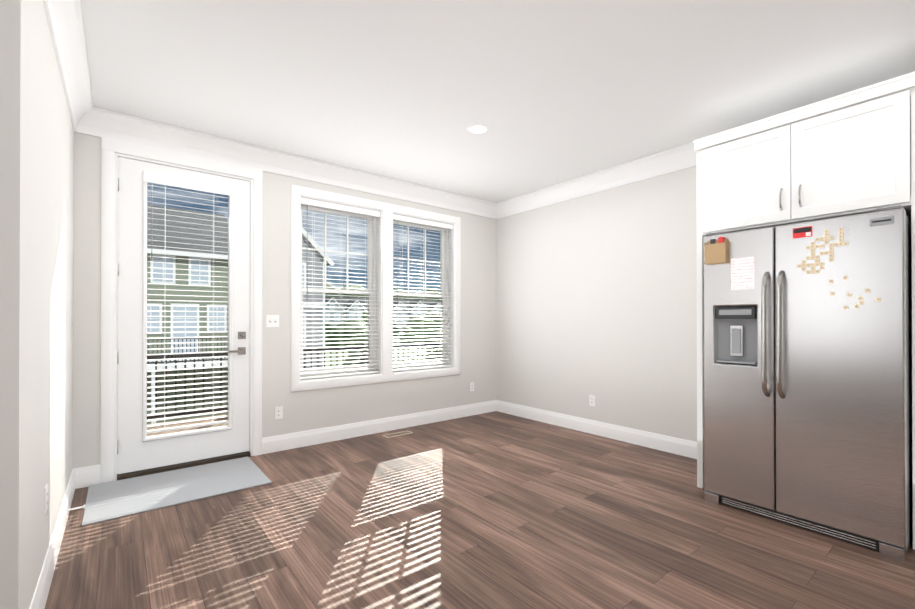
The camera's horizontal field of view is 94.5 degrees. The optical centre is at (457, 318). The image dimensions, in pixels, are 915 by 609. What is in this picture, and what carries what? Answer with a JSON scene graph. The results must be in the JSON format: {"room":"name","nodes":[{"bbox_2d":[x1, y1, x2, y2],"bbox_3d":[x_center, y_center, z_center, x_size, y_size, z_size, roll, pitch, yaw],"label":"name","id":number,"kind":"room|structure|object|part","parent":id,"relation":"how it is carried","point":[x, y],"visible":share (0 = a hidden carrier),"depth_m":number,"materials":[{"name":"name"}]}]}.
{"room":"kitchen","nodes":[
{"label":"kitchen","id":0,"kind":"room"},
{"bbox_2d":[0,0,39,608],"bbox_3d":[-2.698,-0.164,0.563,2.990,2.800,0.200,0,0,-39],"label":"wall","id":1,"kind":"structure","parent":0,"point":[19,19],"depth_m":1.42,"materials":[{"name":"paint"}]},
{"bbox_2d":[36,0,73,585],"bbox_3d":[-2.288,-0.157,2.282,0.200,2.800,1.950,0,0,-39],"label":"wall","id":2,"kind":"structure","parent":0,"point":[36,264],"depth_m":2.14,"materials":[{"name":"paint"}]},
{"bbox_2d":[44,484,47,513],"bbox_3d":[-1.878,0.822,1.933,0.007,0.115,0.072,0,0,-39],"label":"electrical outlet","id":3,"kind":"object","parent":2,"relation":"attached to","point":[45,498],"visible":1,"depth_m":1.92,"materials":[{"name":"white plastic"}]},
{"bbox_2d":[30,467,81,608],"bbox_3d":[-2.134,1.169,2.269,0.030,0.148,2.154,0,0,-39],"label":"baseboard","id":4,"kind":"structure","parent":2,"relation":"attached to","point":[42,589],"depth_m":2.13,"materials":[{"name":"white wood"}]},
{"bbox_2d":[67,505,84,510],"bbox_3d":[-2.352,1.169,2.610,0.084,0.021,0.022,0,0,-39],"label":"door stop","id":5,"kind":"object","parent":4,"relation":"attached to","point":[83,506],"visible":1,"depth_m":2.61,"materials":[{"name":"white metal"}]},
{"bbox_2d":[43,0,94,131],"bbox_3d":[-2.073,-1.466,2.266,0.110,0.180,2.010,0,0,-39],"label":"crown molding","id":6,"kind":"structure","parent":2,"relation":"attached to","point":[65,22],"depth_m":2.38,"materials":[{"name":"white wood"}]},
{"bbox_2d":[73,132,495,468],"bbox_3d":[-1.207,-0.148,4.524,4.690,2.800,0.200,0,0,-39],"label":"wall","id":7,"kind":"structure","parent":0,"point":[307,410],"depth_m":4.05,"materials":[{"name":"paint"}]},
{"bbox_2d":[100,136,262,483],"bbox_3d":[-2.310,-0.063,3.627,1.138,2.623,0.221,0,0,-39],"label":"door frame","id":8,"kind":"structure","parent":7,"relation":"attached to","point":[110,147],"depth_m":3.26,"materials":[{"name":"white wood"}]},
{"bbox_2d":[117,157,249,473],"bbox_3d":[-2.260,-0.026,3.559,0.946,2.458,0.103,0,0,-39],"label":"door","id":9,"kind":"structure","parent":7,"relation":"in","point":[139,449],"depth_m":3.44,"materials":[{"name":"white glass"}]},
{"bbox_3d":[-2.634,-0.023,3.279,0.012,2.130,0.042,0,0,-39],"label":"door hinge","id":10,"kind":"part","parent":9,"relation":"part of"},
{"bbox_3d":[-2.279,-0.097,3.598,0.586,2.093,0.004,0,0,-39],"label":"glass","id":11,"kind":"part","parent":9,"relation":"part of","materials":[{"name":"clear glass"}]},
{"bbox_2d":[143,171,233,433],"bbox_3d":[-2.252,-0.126,3.565,0.640,2.088,0.078,0,0,-39],"label":"door blinds","id":12,"kind":"object","parent":9,"relation":"attached to","point":[174,181],"visible":0.94,"depth_m":3.54,"materials":[{"name":"grey plastic"}]},
{"bbox_3d":[-1.961,0.219,3.769,0.148,0.206,0.058,0,0,-39],"label":"handle","id":13,"kind":"part","parent":9,"relation":"part of","materials":[{"name":"silver metal"}]},
{"bbox_2d":[117,451,250,479],"bbox_3d":[-2.320,1.231,3.635,0.944,0.034,0.250,0,0,-39],"label":"door sill","id":14,"kind":"structure","parent":7,"relation":"attached to","point":[133,474],"depth_m":3.51,"materials":[{"name":"brown metal"}]},
{"bbox_2d":[266,315,278,326],"bbox_3d":[-1.731,0.020,3.966,0.116,0.115,0.014,0,0,-39],"label":"light switch","id":15,"kind":"object","parent":7,"relation":"attached to","point":[272,320],"visible":1,"depth_m":3.97,"materials":[{"name":"white plastic"}]},
{"bbox_2d":[275,406,282,418],"bbox_3d":[-1.688,0.889,4.001,0.072,0.115,0.007,0,0,-39],"label":"electrical outlet","id":16,"kind":"object","parent":7,"relation":"attached to","point":[278,412],"visible":1,"depth_m":4.00,"materials":[{"name":"white plastic"}]},
{"bbox_2d":[73,107,494,218],"bbox_3d":[-1.157,-1.458,4.371,4.170,0.180,0.110,0,0,-39],"label":"crown molding","id":17,"kind":"structure","parent":7,"relation":"attached to","point":[109,124],"depth_m":3.91,"materials":[{"name":"white wood"}]},
{"bbox_2d":[291,184,460,391],"bbox_3d":[-0.850,-0.294,4.811,2.097,1.993,0.240,0,0,-39],"label":"window","id":18,"kind":"structure","parent":7,"relation":"in","point":[376,256],"depth_m":4.68,"materials":[{"name":"white plastic"}]},
{"bbox_3d":[-1.293,-0.300,4.541,0.746,1.646,0.037,0,0,-39],"label":"glass","id":19,"kind":"part","parent":18,"relation":"part of","materials":[{"name":"clear glass"}]},
{"bbox_2d":[301,197,379,378],"bbox_3d":[-1.225,-0.298,4.457,0.874,1.792,0.084,0,0,-39],"label":"window blinds","id":20,"kind":"object","parent":18,"relation":"attached to","point":[339,208],"visible":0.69,"depth_m":4.43,"materials":[{"name":"white plastic"}]},
{"bbox_2d":[307,205,307,302],"bbox_3d":[-1.492,-0.644,4.202,0.006,0.975,0.007,0,0,-39],"label":"wand","id":21,"kind":"object","parent":20,"relation":"hanging from","point":[307,253],"visible":1,"depth_m":4.20,"materials":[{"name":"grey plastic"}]},
{"bbox_2d":[393,214,452,370],"bbox_3d":[-0.423,-0.296,5.099,0.874,1.792,0.084,0,0,-39],"label":"window blinds","id":22,"kind":"object","parent":18,"relation":"attached to","point":[440,226],"visible":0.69,"depth_m":5.08,"materials":[{"name":"white plastic"}]},
{"bbox_2d":[397,220,397,304],"bbox_3d":[-0.690,-0.642,4.844,0.006,0.975,0.007,0,0,-39],"label":"wand","id":23,"kind":"object","parent":22,"relation":"hanging from","point":[397,262],"visible":1,"depth_m":4.84,"materials":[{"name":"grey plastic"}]},
{"bbox_2d":[262,400,497,453],"bbox_3d":[-0.635,1.179,4.839,2.999,0.148,0.015,0,0,-39],"label":"baseboard","id":24,"kind":"structure","parent":7,"relation":"attached to","point":[277,443],"depth_m":4.57,"materials":[{"name":"white wood"}]},
{"bbox_2d":[393,212,454,372],"bbox_3d":[-0.455,-0.293,5.139,0.908,1.831,0.220,0,0,-39],"label":"window","id":25,"kind":"structure","parent":7,"relation":"in","point":[450,265],"depth_m":5.34,"materials":[{"name":"white plastic"}]},
{"bbox_3d":[-0.491,-0.298,5.184,0.746,1.646,0.037,0,0,-39],"label":"glass","id":26,"kind":"part","parent":25,"relation":"part of","materials":[{"name":"clear glass"}]},
{"bbox_2d":[470,382,473,390],"bbox_3d":[0.187,0.885,5.503,0.072,0.115,0.007,0,0,-39],"label":"electrical outlet","id":27,"kind":"object","parent":7,"relation":"attached to","point":[471,386],"visible":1,"depth_m":5.50,"materials":[{"name":"white plastic"}]},
{"bbox_2d":[45,411,914,608],"bbox_3d":[-0.128,1.297,0.771,7.690,0.120,7.400,0,0,-39],"label":"floor","id":28,"kind":"structure","parent":0,"point":[495,510],"depth_m":2.36,"materials":[{"name":"brown wood"}]},
{"bbox_2d":[82,457,271,525],"bbox_3d":[-2.068,1.241,3.170,1.080,0.010,0.770,0,0,-39],"label":"rug","id":29,"kind":"object","parent":28,"relation":"on","point":[122,498],"visible":0.98,"depth_m":3.08,"materials":[{"name":"grey fabric"}]},
{"bbox_2d":[382,430,412,437],"bbox_3d":[-0.646,1.249,4.578,0.320,0.005,0.120,0,0,-39],"label":"floor vent","id":30,"kind":"object","parent":28,"relation":"in","point":[397,434],"visible":1,"depth_m":4.56,"materials":[{"name":"beige metal"}]},
{"bbox_2d":[694,72,914,549],"bbox_3d":[2.372,-0.035,2.893,0.736,2.561,1.138,0,0,-39],"label":"tall cabinet","id":31,"kind":"object","parent":28,"relation":"on","point":[848,153],"visible":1,"depth_m":2.61,"materials":[{"name":"white wood"}]},
{"bbox_3d":[2.102,-0.768,2.674,0.036,0.142,0.110,0,0,-39],"label":"handle","id":32,"kind":"part","parent":31,"relation":"part of","materials":[{"name":"silver metal"}]},
{"bbox_3d":[2.119,-0.933,2.693,0.020,0.605,1.043,0,0,-39],"label":"door","id":33,"kind":"part","parent":31,"relation":"part of","materials":[{"name":"white wood"}]},
{"bbox_2d":[703,205,912,561],"bbox_3d":[2.299,0.329,2.785,0.937,1.832,0.955,0,0,-39],"label":"fridge","id":34,"kind":"object","parent":28,"relation":"on","point":[807,375],"visible":1,"depth_m":2.44,"materials":[{"name":"metal"}]},
{"bbox_2d":[704,237,727,264],"bbox_3d":[1.729,-0.456,2.827,0.050,0.172,0.128,0,0,-39],"label":"basket","id":35,"kind":"object","parent":34,"relation":"on","point":[715,248],"depth_m":2.81,"materials":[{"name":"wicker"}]},
{"bbox_3d":[1.921,0.095,2.575,0.081,0.776,0.102,0,0,-39],"label":"handle","id":36,"kind":"part","parent":34,"relation":"part of","materials":[{"name":"silver metal"}]},
{"bbox_2d":[80,0,914,202],"bbox_3d":[-0.128,-1.623,0.782,7.690,0.120,7.400,0,0,-39],"label":"ceiling","id":37,"kind":"structure","parent":0,"point":[550,92],"depth_m":2.67,"materials":[{"name":"paint"}]},
{"bbox_2d":[468,124,489,133],"bbox_3d":[0.172,-1.549,3.456,0.180,0.007,0.180,0,0,-39],"label":"recessed light","id":38,"kind":"object","parent":37,"relation":"in","point":[478,128],"visible":1,"depth_m":3.44,"materials":[{"name":"white plastic"}]},
{"bbox_2d":[496,166,696,441],"bbox_3d":[2.796,-0.154,3.117,0.200,2.800,7.000,0,0,-39],"label":"wall","id":39,"kind":"structure","parent":0,"point":[596,294],"depth_m":4.47,"materials":[{"name":"paint"}]},
{"bbox_2d":[589,395,594,405],"bbox_3d":[1.466,0.892,4.606,0.007,0.115,0.072,0,0,-39],"label":"electrical outlet","id":40,"kind":"object","parent":39,"relation":"attached to","point":[591,400],"visible":1,"depth_m":4.61,"materials":[{"name":"white plastic"}]},
{"bbox_2d":[495,141,695,218],"bbox_3d":[2.671,-1.463,3.029,0.110,0.180,6.990,0,0,-39],"label":"crown molding","id":41,"kind":"structure","parent":39,"relation":"attached to","point":[681,157],"depth_m":4.44,"materials":[{"name":"white wood"}]},
{"bbox_2d":[498,400,696,458],"bbox_3d":[1.420,1.178,4.657,0.015,0.148,2.820,0,0,-39],"label":"baseboard","id":42,"kind":"structure","parent":39,"relation":"attached to","point":[678,446],"depth_m":4.45,"materials":[{"name":"white wood"}]},
{"label":"outside","id":43,"kind":"structure","parent":0,"visible":0},
{"bbox_2d":[325,336,428,366],"bbox_3d":[-37.292,4.681,78.132,200.000,0.300,159.750,0,0,-39],"label":"ground","id":44,"kind":"structure","parent":43,"point":[346,352],"depth_m":51.04,"materials":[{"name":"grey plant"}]},
{"bbox_2d":[147,204,227,423],"bbox_3d":[-19.012,-0.617,15.570,18.900,9.820,12.900,0,0,-39],"label":"house","id":45,"kind":"structure","parent":44,"relation":"on","point":[211,252],"depth_m":17.23,"materials":[{"name":"green"}]},
{"bbox_2d":[147,343,441,435],"bbox_3d":[-1.955,2.335,5.537,6.840,3.840,2.270,0,0,-39],"label":"deck","id":46,"kind":"object","parent":44,"relation":"on","point":[206,410],"depth_m":5.65,"materials":[{"name":"white wood"}]},
{"bbox_2d":[302,228,333,367],"bbox_3d":[-10.548,-0.066,23.003,3.651,8.775,10.675,0,0,-39],"label":"house","id":47,"kind":"structure","parent":44,"relation":"on","point":[319,256],"depth_m":19.71,"materials":[{"name":"grey"}]},
{"bbox_2d":[325,297,441,335],"bbox_3d":[-19.055,1.556,117.762,82.800,14.250,11.500,0,0,-39],"label":"houses","id":48,"kind":"structure","parent":44,"relation":"on","point":[400,304],"depth_m":110.62},
{"bbox_2d":[325,282,441,364],"bbox_3d":[3.452,-2.070,103.045,117.099,21.087,126.367,0,0,-39],"label":"trees","id":49,"kind":"object","parent":44,"relation":"on","point":[433,315],"depth_m":76.00,"materials":[{"name":"green plant"}]}
]}

